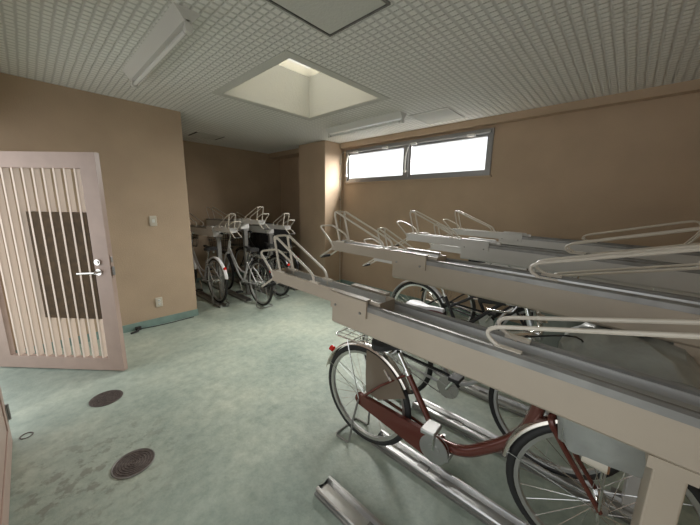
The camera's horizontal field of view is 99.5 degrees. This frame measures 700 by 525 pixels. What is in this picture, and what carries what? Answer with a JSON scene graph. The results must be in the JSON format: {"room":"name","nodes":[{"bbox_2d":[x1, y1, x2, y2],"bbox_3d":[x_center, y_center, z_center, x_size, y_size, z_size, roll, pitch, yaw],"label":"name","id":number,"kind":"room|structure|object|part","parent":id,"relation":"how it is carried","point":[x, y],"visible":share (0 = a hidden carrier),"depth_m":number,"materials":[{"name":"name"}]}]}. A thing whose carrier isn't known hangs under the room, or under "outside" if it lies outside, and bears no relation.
{"room":"bicycle parking room","nodes":[
{"label":"bicycle parking room","id":0,"kind":"room"},
{"bbox_2d":[0,72,196,349],"bbox_3d":[-2.634,-0.427,3.087,0.140,2.486,1.755,11,15,42],"label":"wall","id":1,"kind":"structure","parent":0,"point":[139,146],"depth_m":3.19,"materials":[{"name":"beige paint"}]},
{"bbox_2d":[15,309,198,353],"bbox_3d":[-2.601,0.742,3.371,0.158,0.085,1.611,11,15,42],"label":"baseboard","id":2,"kind":"structure","parent":1,"relation":"attached to","point":[161,320],"depth_m":3.52,"materials":[{"name":"green paint"}]},
{"bbox_2d":[149,216,156,225],"bbox_3d":[-2.248,-0.474,3.386,0.016,0.116,0.072,11,15,42],"label":"light switch","id":3,"kind":"object","parent":1,"relation":"attached to","point":[152,219],"visible":1,"depth_m":3.38,"materials":[{"name":"beige plastic"}]},
{"bbox_2d":[155,297,162,306],"bbox_3d":[-2.283,0.474,3.548,0.014,0.116,0.072,11,15,42],"label":"power socket","id":4,"kind":"object","parent":1,"relation":"attached to","point":[159,302],"visible":1,"depth_m":3.54,"materials":[{"name":"beige plastic"}]},
{"bbox_2d":[183,140,281,277],"bbox_3d":[-2.956,-0.840,5.211,0.120,2.485,4.415,11,15,42],"label":"wall","id":5,"kind":"structure","parent":0,"point":[228,180],"depth_m":5.68,"materials":[{"name":"brown paint"}]},
{"bbox_2d":[206,206,269,229],"bbox_3d":[-1.932,-0.745,4.895,2.036,0.379,0.170,11,15,42],"label":"bicycle rack","id":6,"kind":"object","parent":5,"relation":"attached to","point":[245,223],"visible":0.89,"depth_m":4.67,"materials":[{"name":"metal"}]},
{"bbox_3d":[-2.164,-0.675,5.127,1.407,0.148,0.140,11,15,42],"label":"rail","id":7,"kind":"part","parent":6,"relation":"part of","materials":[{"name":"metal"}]},
{"bbox_2d":[240,219,264,223],"bbox_3d":[-1.554,-0.630,4.559,0.751,0.075,0.104,11,15,42],"label":"tray","id":8,"kind":"object","parent":6,"relation":"on","point":[243,221],"depth_m":4.41,"materials":[{"name":"metal"}]},
{"bbox_2d":[196,265,282,282],"bbox_3d":[-2.472,0.261,5.878,0.008,0.085,2.715,11,15,42],"label":"baseboard","id":9,"kind":"structure","parent":5,"relation":"attached to","point":[257,269],"depth_m":5.96,"materials":[{"name":"green paint"}]},
{"bbox_2d":[230,212,294,234],"bbox_3d":[-1.627,-0.706,5.238,2.036,0.379,0.170,11,15,42],"label":"bicycle rack","id":10,"kind":"object","parent":5,"relation":"attached to","point":[257,228],"visible":0.77,"depth_m":4.95,"materials":[{"name":"metal"}]},
{"bbox_3d":[-1.859,-0.636,5.470,1.407,0.148,0.140,11,15,42],"label":"rail","id":11,"kind":"part","parent":10,"relation":"part of","materials":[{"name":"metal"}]},
{"bbox_2d":[267,224,290,229],"bbox_3d":[-1.250,-0.591,4.902,0.751,0.075,0.104,11,15,42],"label":"tray","id":12,"kind":"object","parent":10,"relation":"on","point":[284,227],"depth_m":4.74,"materials":[{"name":"metal"}]},
{"bbox_2d":[299,140,342,280],"bbox_3d":[-0.532,-0.843,5.432,0.697,2.486,0.436,11,15,42],"label":"wall column","id":13,"kind":"structure","parent":0,"point":[319,162],"depth_m":5.19,"materials":[{"name":"beige paint"}]},
{"bbox_2d":[339,152,345,281],"bbox_3d":[-0.140,-0.744,5.311,0.099,2.349,0.042,2,11,7],"label":"cable","id":14,"kind":"object","parent":13,"relation":"attached to","point":[343,152],"visible":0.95,"depth_m":5.22,"materials":[{"name":"beige plastic"}]},
{"bbox_2d":[0,275,699,524],"bbox_3d":[-1.061,0.995,2.731,6.775,0.120,5.920,11,15,42],"label":"floor","id":15,"kind":"structure","parent":0,"point":[237,411],"depth_m":1.89,"materials":[{"name":"green paint"}]},
{"bbox_2d":[19,432,33,438],"bbox_3d":[-2.026,1.084,1.857,0.062,0.005,0.062,11,15,42],"label":"ring","id":16,"kind":"object","parent":15,"relation":"on","point":[27,432],"visible":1,"depth_m":1.85,"materials":[{"name":"metal"}]},
{"bbox_2d":[89,390,122,406],"bbox_3d":[-1.826,1.017,2.222,0.202,0.008,0.202,11,15,42],"label":"manhole cover","id":17,"kind":"object","parent":15,"relation":"on","point":[105,398],"visible":1,"depth_m":2.21,"materials":[{"name":"metal"}]},
{"bbox_2d":[110,448,154,478],"bbox_3d":[-1.222,1.132,1.675,0.206,0.008,0.206,11,15,42],"label":"manhole cover","id":18,"kind":"object","parent":15,"relation":"on","point":[131,464],"visible":1,"depth_m":1.67,"materials":[{"name":"metal"}]},
{"bbox_2d":[131,326,141,333],"bbox_3d":[-2.428,0.768,3.368,0.058,0.040,0.152,-1,11,-10],"label":"door stop","id":19,"kind":"object","parent":15,"relation":"on","point":[138,328],"visible":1,"depth_m":3.39,"materials":[{"name":"grey rubber"}]},
{"bbox_2d":[142,316,193,328],"bbox_3d":[-2.211,0.736,3.627,0.567,0.010,0.034,-9,15,-43],"label":"cable","id":20,"kind":"object","parent":15,"relation":"on","point":[193,316],"visible":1,"depth_m":3.59,"materials":[{"name":"black rubber"}]},
{"bbox_2d":[195,288,227,307],"bbox_3d":[-2.361,0.507,4.731,1.580,0.040,0.120,11,15,42],"label":"rail","id":21,"kind":"object","parent":15,"relation":"on","point":[201,294],"visible":0.52,"depth_m":4.49,"materials":[{"name":"metal"}]},
{"bbox_2d":[190,230,229,306],"bbox_3d":[-2.344,0.002,4.649,0.502,1.052,1.783,-9,14,-41],"label":"bicycle","id":22,"kind":"object","parent":21,"relation":"on","point":[209,261],"visible":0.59,"depth_m":4.39,"materials":[{"name":"metal"}]},
{"bbox_2d":[190,230,197,246],"bbox_3d":[-2.783,-0.226,5.028,0.332,0.665,0.372,11,15,42],"label":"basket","id":23,"kind":"object","parent":22,"relation":"on","point":[195,238],"depth_m":5.06,"materials":[{"name":"metal"}]},
{"bbox_3d":[-2.271,-0.013,4.582,0.958,0.612,0.129,11,15,42],"label":"frame","id":24,"kind":"part","parent":22,"relation":"part of","materials":[{"name":"silver metal"}]},
{"bbox_2d":[214,237,227,299],"bbox_3d":[-1.958,0.093,4.471,0.135,0.963,0.120,11,15,42],"label":"post","id":25,"kind":"object","parent":15,"relation":"on","point":[218,239],"visible":0.59,"depth_m":4.44,"materials":[{"name":"metal"}]},
{"bbox_2d":[189,212,241,238],"bbox_3d":[-2.227,-0.594,4.604,2.036,0.379,0.170,11,15,42],"label":"bicycle rack","id":26,"kind":"object","parent":25,"relation":"on","point":[213,231],"visible":0.84,"depth_m":4.35,"materials":[{"name":"metal"}]},
{"bbox_3d":[-2.459,-0.524,4.835,1.407,0.148,0.140,11,15,42],"label":"rail","id":27,"kind":"part","parent":26,"relation":"part of","materials":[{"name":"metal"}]},
{"bbox_2d":[213,226,237,232],"bbox_3d":[-1.849,-0.479,4.267,0.751,0.075,0.104,11,15,42],"label":"tray","id":28,"kind":"object","parent":26,"relation":"on","point":[216,229],"depth_m":4.13,"materials":[{"name":"metal"}]},
{"bbox_2d":[203,281,252,301],"bbox_3d":[-2.102,0.459,5.005,1.580,0.040,0.120,11,15,42],"label":"rail","id":29,"kind":"object","parent":15,"relation":"on","point":[231,292],"visible":0.6,"depth_m":4.72,"materials":[{"name":"metal"}]},
{"bbox_2d":[207,229,273,308],"bbox_3d":[-1.700,0.023,4.610,1.803,1.056,0.502,9,14,36],"label":"bicycle","id":30,"kind":"object","parent":29,"relation":"on","point":[251,264],"visible":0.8,"depth_m":4.44,"materials":[{"name":"metal"}]},
{"bbox_2d":[207,232,234,266],"bbox_3d":[-2.152,-0.194,4.992,0.332,0.665,0.372,11,15,42],"label":"basket","id":31,"kind":"object","parent":30,"relation":"on","point":[232,240],"depth_m":4.91,"materials":[{"name":"metal"}]},
{"bbox_3d":[-1.633,0.006,4.537,0.978,0.612,0.129,11,15,42],"label":"frame","id":32,"kind":"part","parent":30,"relation":"part of","materials":[{"name":"white paint"}]},
{"bbox_2d":[241,229,250,294],"bbox_3d":[-1.664,-0.009,4.772,0.135,1.061,0.120,11,15,42],"label":"post","id":33,"kind":"object","parent":15,"relation":"on","point":[245,231],"visible":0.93,"depth_m":4.72,"materials":[{"name":"metal"}]},
{"bbox_2d":[228,276,275,295],"bbox_3d":[-1.802,0.402,5.322,1.580,0.040,0.120,11,15,42],"label":"rail","id":34,"kind":"object","parent":15,"relation":"on","point":[237,280],"visible":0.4,"depth_m":5.13,"materials":[{"name":"metal"}]},
{"bbox_2d":[231,230,289,298],"bbox_3d":[-1.548,-0.061,5.060,1.783,1.056,0.502,9,14,36],"label":"bicycle","id":35,"kind":"object","parent":34,"relation":"on","point":[268,245],"visible":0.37,"depth_m":4.85,"materials":[{"name":"metal"}]},
{"bbox_2d":[231,232,252,264],"bbox_3d":[-1.992,-0.277,5.436,0.332,0.665,0.372,11,15,42],"label":"bicycle","id":36,"kind":"object","parent":35,"relation":"on","point":[238,249],"depth_m":5.42,"materials":[{"name":"metal"}]},
{"bbox_3d":[-1.480,-0.078,4.988,0.958,0.612,0.129,11,15,42],"label":"frame","id":37,"kind":"part","parent":35,"relation":"part of","materials":[{"name":"black paint"}]},
{"bbox_2d":[267,233,276,288],"bbox_3d":[-1.358,-0.019,5.106,0.135,0.963,0.120,11,15,42],"label":"post","id":38,"kind":"object","parent":15,"relation":"on","point":[270,235],"visible":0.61,"depth_m":5.03,"materials":[{"name":"metal"}]},
{"bbox_2d":[252,274,297,290],"bbox_3d":[-1.489,0.344,5.654,1.580,0.040,0.120,11,15,42],"label":"rail","id":39,"kind":"object","parent":15,"relation":"on","point":[279,284],"visible":0.21,"depth_m":5.38,"materials":[{"name":"metal"}]},
{"bbox_2d":[252,246,299,288],"bbox_3d":[-1.513,-0.165,5.587,1.789,1.049,0.501,11,15,42],"label":"bicycle","id":40,"kind":"object","parent":39,"relation":"on","point":[294,258],"visible":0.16,"depth_m":5.20,"materials":[{"name":"metal"}]},
{"bbox_2d":[249,222,291,259],"bbox_3d":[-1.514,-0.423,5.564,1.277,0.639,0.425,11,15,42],"label":"basket","id":41,"kind":"object","parent":40,"relation":"on","point":[258,239],"visible":0.35,"depth_m":5.27,"materials":[{"name":"black plastic"}]},
{"bbox_2d":[314,476,384,524],"bbox_3d":[0.435,1.267,1.022,1.570,0.040,0.120,11,15,42],"label":"rail","id":42,"kind":"object","parent":15,"relation":"on","point":[345,507],"visible":1,"depth_m":1.44,"materials":[{"name":"metal"}]},
{"bbox_2d":[371,430,529,524],"bbox_3d":[0.747,1.208,1.353,1.570,0.040,0.120,11,15,42],"label":"rail","id":43,"kind":"object","parent":15,"relation":"on","point":[487,511],"visible":0.81,"depth_m":1.54,"materials":[{"name":"metal"}]},
{"bbox_3d":[0.409,1.147,1.661,0.060,0.007,0.100,11,15,42],"label":"stop plate","id":44,"kind":"part","parent":43,"relation":"part of","materials":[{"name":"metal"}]},
{"bbox_2d":[326,297,699,524],"bbox_3d":[0.495,0.676,1.420,1.734,1.050,0.501,10,14,41],"label":"bicycle","id":45,"kind":"object","parent":43,"relation":"on","point":[385,380],"visible":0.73,"depth_m":1.21,"materials":[{"name":"metal"}]},
{"bbox_3d":[0.293,0.553,1.607,0.092,0.124,0.060,9,13,40],"label":"seat post","id":46,"kind":"part","parent":45,"relation":"part of","materials":[{"name":"silver metal"}]},
{"bbox_3d":[0.448,0.644,1.490,0.962,0.623,0.129,9,13,40],"label":"frame","id":47,"kind":"part","parent":45,"relation":"part of","materials":[{"name":"red metal"}]},
{"bbox_3d":[0.733,0.222,1.429,0.011,0.056,0.136,-9,15,-42],"label":"brake lever","id":48,"kind":"part","parent":45,"relation":"part of","materials":[{"name":"silver metal"}]},
{"bbox_2d":[557,322,699,478],"bbox_3d":[0.936,0.446,1.035,0.368,0.435,0.420,9,13,40],"label":"basket","id":49,"kind":"object","parent":45,"relation":"on","point":[658,358],"depth_m":0.92,"materials":[{"name":"grey plastic"}]},
{"bbox_2d":[450,374,545,417],"bbox_3d":[1.380,1.090,2.023,1.570,0.040,0.120,11,15,42],"label":"rail","id":50,"kind":"object","parent":15,"relation":"on","point":[475,390],"visible":0.23,"depth_m":2.25,"materials":[{"name":"metal"}]},
{"bbox_2d":[411,398,632,524],"bbox_3d":[1.067,1.149,1.692,1.570,0.040,0.120,11,15,42],"label":"rail","id":51,"kind":"object","parent":15,"relation":"on","point":[464,427],"visible":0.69,"depth_m":1.83,"materials":[{"name":"metal"}]},
{"bbox_3d":[0.729,1.087,2.000,0.060,0.007,0.100,11,15,42],"label":"stop plate","id":52,"kind":"part","parent":51,"relation":"part of","materials":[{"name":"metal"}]},
{"bbox_2d":[362,298,618,479],"bbox_3d":[0.718,0.565,1.918,1.684,1.076,0.505,11,15,42],"label":"bicycle","id":53,"kind":"object","parent":51,"relation":"on","point":[448,385],"visible":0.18,"depth_m":1.80,"materials":[{"name":"metal"}]},
{"bbox_3d":[0.482,0.787,2.121,0.462,0.176,0.007,11,15,43],"label":"chain","id":54,"kind":"part","parent":53,"relation":"part of","materials":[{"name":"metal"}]},
{"bbox_3d":[0.683,0.543,1.947,0.958,0.612,0.129,11,15,42],"label":"frame","id":55,"kind":"part","parent":53,"relation":"part of","materials":[{"name":"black metal"}]},
{"bbox_3d":[0.971,0.239,1.622,0.057,0.138,0.026,11,15,42],"label":"stem","id":56,"kind":"part","parent":53,"relation":"part of","materials":[{"name":"silver metal"}]},
{"bbox_2d":[533,310,584,347],"bbox_3d":[1.131,0.317,1.481,0.371,0.411,0.409,11,15,42],"label":"handlebar","id":57,"kind":"object","parent":53,"relation":"on","point":[553,341],"depth_m":1.38,"materials":[{"name":"silver metal"}]},
{"bbox_2d":[611,473,640,513],"bbox_3d":[1.390,0.767,1.389,0.135,0.914,0.160,11,15,42],"label":"post","id":58,"kind":"object","parent":15,"relation":"on","point":[631,485],"visible":0.19,"depth_m":1.43,"materials":[{"name":"metal"}]},
{"bbox_2d":[362,227,699,276],"bbox_3d":[0.874,0.038,1.746,2.036,0.379,0.170,11,15,42],"label":"bicycle rack","id":59,"kind":"object","parent":58,"relation":"on","point":[684,266],"visible":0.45,"depth_m":1.41,"materials":[{"name":"metal"}]},
{"bbox_2d":[374,258,391,263],"bbox_3d":[0.495,0.008,2.099,0.751,0.075,0.104,11,15,42],"label":"tray","id":60,"kind":"object","parent":59,"relation":"on","point":[375,259],"depth_m":2.25,"materials":[{"name":"metal"}]},
{"bbox_3d":[1.383,1.212,1.474,0.135,0.008,0.160,11,15,42],"label":"foot plate","id":61,"kind":"part","parent":58,"relation":"part of","materials":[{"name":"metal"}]},
{"bbox_2d":[630,343,699,524],"bbox_3d":[1.081,0.762,1.048,0.135,1.042,0.160,11,15,42],"label":"post","id":62,"kind":"object","parent":15,"relation":"on","point":[694,352],"visible":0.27,"depth_m":0.91,"materials":[{"name":"beige metal"}]},
{"bbox_2d":[320,211,699,348],"bbox_3d":[0.567,-0.029,1.394,2.036,0.379,0.170,11,15,42],"label":"bicycle rack","id":63,"kind":"object","parent":62,"relation":"on","point":[541,291],"visible":1,"depth_m":1.16,"materials":[{"name":"beige metal"}]},
{"bbox_3d":[-0.128,-0.076,2.042,0.135,0.086,0.111,11,15,42],"label":"pull handle","id":64,"kind":"part","parent":63,"relation":"part of","materials":[{"name":"beige metal"}]},
{"bbox_2d":[331,240,446,261],"bbox_3d":[0.188,-0.060,1.747,0.751,0.075,0.104,11,15,42],"label":"tray","id":65,"kind":"object","parent":63,"relation":"on","point":[382,252],"depth_m":1.73,"materials":[{"name":"metal"}]},
{"bbox_3d":[0.795,0.128,1.206,1.407,0.148,0.140,11,15,42],"label":"rail","id":66,"kind":"part","parent":63,"relation":"part of","materials":[{"name":"beige metal"}]},
{"bbox_2d":[631,452,699,524],"bbox_3d":[0.732,0.876,0.768,0.135,0.914,0.160,11,15,42],"label":"post","id":67,"kind":"object","parent":15,"relation":"on","point":[664,484],"visible":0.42,"depth_m":0.66,"materials":[{"name":"beige metal"}]},
{"bbox_2d":[260,234,699,474],"bbox_3d":[0.255,0.154,1.090,2.036,0.379,0.170,11,15,42],"label":"bicycle rack","id":68,"kind":"object","parent":67,"relation":"on","point":[655,416],"visible":1,"depth_m":0.81,"materials":[{"name":"beige metal"}]},
{"bbox_2d":[272,267,394,311],"bbox_3d":[-0.124,0.124,1.443,0.751,0.075,0.104,11,15,42],"label":"tray","id":69,"kind":"object","parent":68,"relation":"on","point":[321,287],"depth_m":1.41,"materials":[{"name":"metal"}]},
{"bbox_3d":[0.483,0.312,0.902,1.407,0.148,0.140,11,15,42],"label":"rail","id":70,"kind":"part","parent":68,"relation":"part of","materials":[{"name":"beige metal"}]},
{"bbox_3d":[1.697,0.647,1.701,0.135,1.042,0.160,11,15,42],"label":"post","id":71,"kind":"object","parent":15,"relation":"on","visible":0},
{"bbox_2d":[395,211,699,294],"bbox_3d":[1.183,-0.145,2.047,2.036,0.379,0.170,11,15,42],"label":"bicycle rack","id":72,"kind":"object","parent":71,"relation":"on","point":[477,249],"visible":0.94,"depth_m":1.83,"materials":[{"name":"metal"}]},
{"bbox_2d":[406,233,500,246],"bbox_3d":[0.804,-0.175,2.399,0.751,0.075,0.104,11,15,42],"label":"tray","id":73,"kind":"object","parent":72,"relation":"on","point":[420,237],"depth_m":2.39,"materials":[{"name":"metal"}]},
{"bbox_3d":[1.411,0.013,1.859,1.407,0.148,0.140,11,15,42],"label":"rail","id":74,"kind":"part","parent":72,"relation":"part of","materials":[{"name":"metal"}]},
{"bbox_2d":[0,0,699,153],"bbox_3d":[-0.543,-1.642,2.745,6.775,0.100,4.420,11,15,42],"label":"ceiling","id":75,"kind":"structure","parent":0,"point":[475,59],"depth_m":2.05,"materials":[{"name":"white tile"}]},
{"bbox_2d":[122,2,200,87],"bbox_3d":[-1.329,-1.407,2.025,1.228,0.115,0.140,11,15,42],"label":"fluorescent light","id":76,"kind":"object","parent":75,"relation":"attached to","point":[176,22],"visible":1,"depth_m":1.84,"materials":[{"name":"white metal"}]},
{"bbox_2d":[188,132,223,139],"bbox_3d":[-2.257,-1.986,4.664,0.360,0.007,0.434,11,15,42],"label":"ceiling hatch","id":77,"kind":"object","parent":75,"relation":"attached to","point":[195,134],"visible":1,"depth_m":4.65,"materials":[{"name":"grey paint"}]},
{"bbox_2d":[223,58,378,117],"bbox_3d":[-0.462,-1.881,2.817,1.240,0.545,1.235,11,15,42],"label":"skylight","id":78,"kind":"object","parent":75,"relation":"attached to","point":[289,86],"depth_m":3.29,"materials":[{"name":"grey paint"}]},
{"bbox_2d":[212,50,389,120],"bbox_3d":[-0.466,-1.617,2.868,1.220,0.014,1.215,11,15,42],"label":"trim","id":79,"kind":"structure","parent":75,"relation":"attached to","point":[286,54],"depth_m":2.55,"materials":[{"name":"grey paint"}]},
{"bbox_2d":[266,0,390,36],"bbox_3d":[-0.124,-1.341,1.510,0.457,0.013,0.491,11,15,42],"label":"ceiling hatch","id":80,"kind":"object","parent":75,"relation":"attached to","point":[329,17],"visible":1,"depth_m":1.60,"materials":[{"name":"metal"}]},
{"bbox_2d":[325,111,406,137],"bbox_3d":[0.154,-1.713,3.740,1.228,0.115,0.140,11,15,42],"label":"fluorescent light","id":81,"kind":"object","parent":75,"relation":"attached to","point":[398,115],"visible":1,"depth_m":3.63,"materials":[{"name":"white metal"}]},
{"bbox_2d":[409,107,464,124],"bbox_3d":[1.011,-1.695,3.447,0.470,0.013,0.460,11,15,42],"label":"ceiling hatch","id":82,"kind":"object","parent":75,"relation":"attached to","point":[445,114],"visible":1,"depth_m":3.42,"materials":[{"name":"white paint"}]},
{"bbox_2d":[280,92,699,323],"bbox_3d":[0.880,-0.644,4.519,6.475,2.485,0.120,11,15,42],"label":"wall","id":83,"kind":"structure","parent":0,"point":[574,175],"depth_m":3.15,"materials":[{"name":"beige paint"}]},
{"bbox_2d":[269,148,298,158],"bbox_3d":[-1.158,-2.167,5.903,1.218,0.086,0.271,11,15,42],"label":"trim","id":84,"kind":"structure","parent":83,"relation":"attached to","point":[291,153],"depth_m":5.91,"materials":[{"name":"brown paint"}]},
{"bbox_2d":[344,128,494,183],"bbox_3d":[0.820,-1.479,4.341,2.440,0.560,0.145,11,15,42],"label":"window","id":85,"kind":"structure","parent":83,"relation":"in","point":[408,146],"depth_m":4.17,"materials":[{"name":"silver metal"}]},
{"bbox_3d":[0.405,-1.569,4.751,1.142,0.452,0.045,11,15,42],"label":"sash","id":86,"kind":"part","parent":85,"relation":"part of","materials":[{"name":"white glass"}]},
{"bbox_3d":[0.811,-1.487,4.302,0.070,0.354,0.031,11,15,42],"label":"stay arm","id":87,"kind":"part","parent":85,"relation":"part of","materials":[{"name":"silver metal"}]},
{"bbox_3d":[0.811,-1.213,4.386,2.440,0.020,0.040,11,15,42],"label":"sill","id":88,"kind":"part","parent":85,"relation":"part of","materials":[{"name":"beige paint"}]},
{"bbox_3d":[0.809,-1.715,4.279,2.360,0.037,0.050,11,15,42],"label":"opener rail","id":89,"kind":"part","parent":85,"relation":"part of","materials":[{"name":"silver metal"}]},
{"bbox_3d":[1.280,-1.401,3.955,1.112,0.452,0.045,11,15,42],"label":"sash","id":90,"kind":"part","parent":85,"relation":"part of","materials":[{"name":"white glass"}]},
{"bbox_2d":[342,279,522,330],"bbox_3d":[1.514,0.676,4.065,4.570,0.085,0.009,11,15,42],"label":"baseboard","id":91,"kind":"structure","parent":83,"relation":"attached to","point":[343,281],"depth_m":4.35,"materials":[{"name":"green paint"}]},
{"bbox_2d":[340,79,699,148],"bbox_3d":[1.527,-1.678,3.575,4.560,0.078,0.099,11,15,42],"label":"trim","id":92,"kind":"structure","parent":83,"relation":"attached to","point":[692,86],"depth_m":3.04,"materials":[{"name":"beige paint"}]},
{"bbox_2d":[561,428,606,521],"bbox_3d":[0.930,0.623,1.070,0.344,0.634,0.382,11,15,42],"label":"fork","id":93,"kind":"object","parent":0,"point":[591,445],"depth_m":1.03,"materials":[{"name":"red metal"}]},
{"bbox_3d":[-1.391,0.020,0.873,4.756,2.485,0.120,11,15,42],"label":"wall","id":94,"kind":"structure","parent":0,"visible":0},
{"bbox_2d":[0,387,12,524],"bbox_3d":[-1.640,0.198,1.233,1.150,1.968,0.065,11,15,42],"label":"door","id":95,"kind":"structure","parent":94,"relation":"in","point":[6,441],"depth_m":1.53,"materials":[{"name":"pink paint"}]},
{"bbox_2d":[0,151,127,370],"bbox_3d":[-2.498,0.041,2.418,1.144,1.800,0.110,1,11,2],"label":"door","id":96,"kind":"structure","parent":94,"relation":"in","point":[70,257],"depth_m":2.42,"materials":[{"name":"pink paint"}]},
{"bbox_3d":[-2.093,0.082,2.381,0.167,0.052,0.059,1,11,2],"label":"handle","id":97,"kind":"part","parent":96,"relation":"part of","materials":[{"name":"silver metal"}]},
{"bbox_3d":[-1.938,0.028,2.416,0.004,0.190,0.022,1,11,2],"label":"strike plate","id":98,"kind":"part","parent":96,"relation":"part of","materials":[{"name":"silver metal"}]},
{"bbox_3d":[2.006,0.652,2.041,0.135,0.914,0.160,11,15,42],"label":"post","id":99,"kind":"object","parent":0,"visible":0},
{"bbox_2d":[423,224,699,297],"bbox_3d":[1.491,-0.077,2.399,2.036,0.379,0.170,11,15,42],"label":"bicycle rack","id":100,"kind":"object","parent":99,"relation":"on","point":[454,249],"visible":0.2,"depth_m":2.18,"materials":[{"name":"metal"}]},
{"bbox_2d":[430,243,460,253],"bbox_3d":[1.111,-0.107,2.752,0.751,0.075,0.104,11,15,42],"label":"tray","id":101,"kind":"object","parent":100,"relation":"on","point":[454,249],"depth_m":2.86,"materials":[{"name":"metal"}]},
{"bbox_3d":[1.719,0.081,2.211,1.407,0.148,0.140,11,15,42],"label":"rail","id":102,"kind":"part","parent":100,"relation":"part of","materials":[{"name":"metal"}]},
{"bbox_3d":[2.317,0.531,2.357,0.135,1.042,0.160,11,15,42],"label":"post","id":103,"kind":"object","parent":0,"visible":0},
{"bbox_2d":[443,211,699,263],"bbox_3d":[1.802,-0.261,2.703,2.036,0.379,0.170,11,15,42],"label":"bicycle rack","id":104,"kind":"object","parent":103,"relation":"on","point":[511,238],"visible":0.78,"depth_m":2.54,"materials":[{"name":"metal"}]},
{"bbox_2d":[451,228,530,238],"bbox_3d":[1.423,-0.291,3.056,0.751,0.075,0.104,11,15,42],"label":"tray","id":105,"kind":"object","parent":104,"relation":"on","point":[460,231],"depth_m":3.05,"materials":[{"name":"metal"}]},
{"bbox_3d":[2.031,-0.103,2.515,1.407,0.148,0.140,11,15,42],"label":"rail","id":106,"kind":"part","parent":104,"relation":"part of","materials":[{"name":"metal"}]},
{"bbox_3d":[1.693,1.031,2.355,1.570,0.040,0.120,11,15,42],"label":"rail","id":107,"kind":"object","parent":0,"visible":0},
{"bbox_2d":[391,260,578,330],"bbox_3d":[1.128,0.420,2.776,1.783,1.052,0.502,9,14,36],"label":"bicycle","id":108,"kind":"object","parent":107,"relation":"on","point":[439,298],"visible":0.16,"depth_m":2.91,"materials":[{"name":"metal"}]},
{"bbox_3d":[1.060,0.378,2.837,0.958,0.612,0.129,11,15,42],"label":"frame","id":109,"kind":"part","parent":108,"relation":"part of","materials":[{"name":"black paint"}]},
{"bbox_3d":[2.006,0.973,2.687,1.570,0.040,0.120,11,15,42],"label":"rail","id":110,"kind":"object","parent":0,"visible":0},
{"bbox_2d":[420,288,526,330],"bbox_3d":[1.531,0.378,3.030,1.789,1.049,0.501,11,15,42],"label":"bicycle","id":111,"kind":"object","parent":110,"relation":"on","point":[488,320],"visible":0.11,"depth_m":3.21,"materials":[{"name":"metal"}]},
{"bbox_3d":[1.261,0.578,3.262,0.462,0.181,0.007,11,15,43],"label":"chain","id":112,"kind":"part","parent":111,"relation":"part of","materials":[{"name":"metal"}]},
{"bbox_3d":[1.462,0.336,3.089,0.958,0.612,0.129,11,15,42],"label":"frame","id":113,"kind":"part","parent":111,"relation":"part of","materials":[{"name":"black paint"}]}
]}

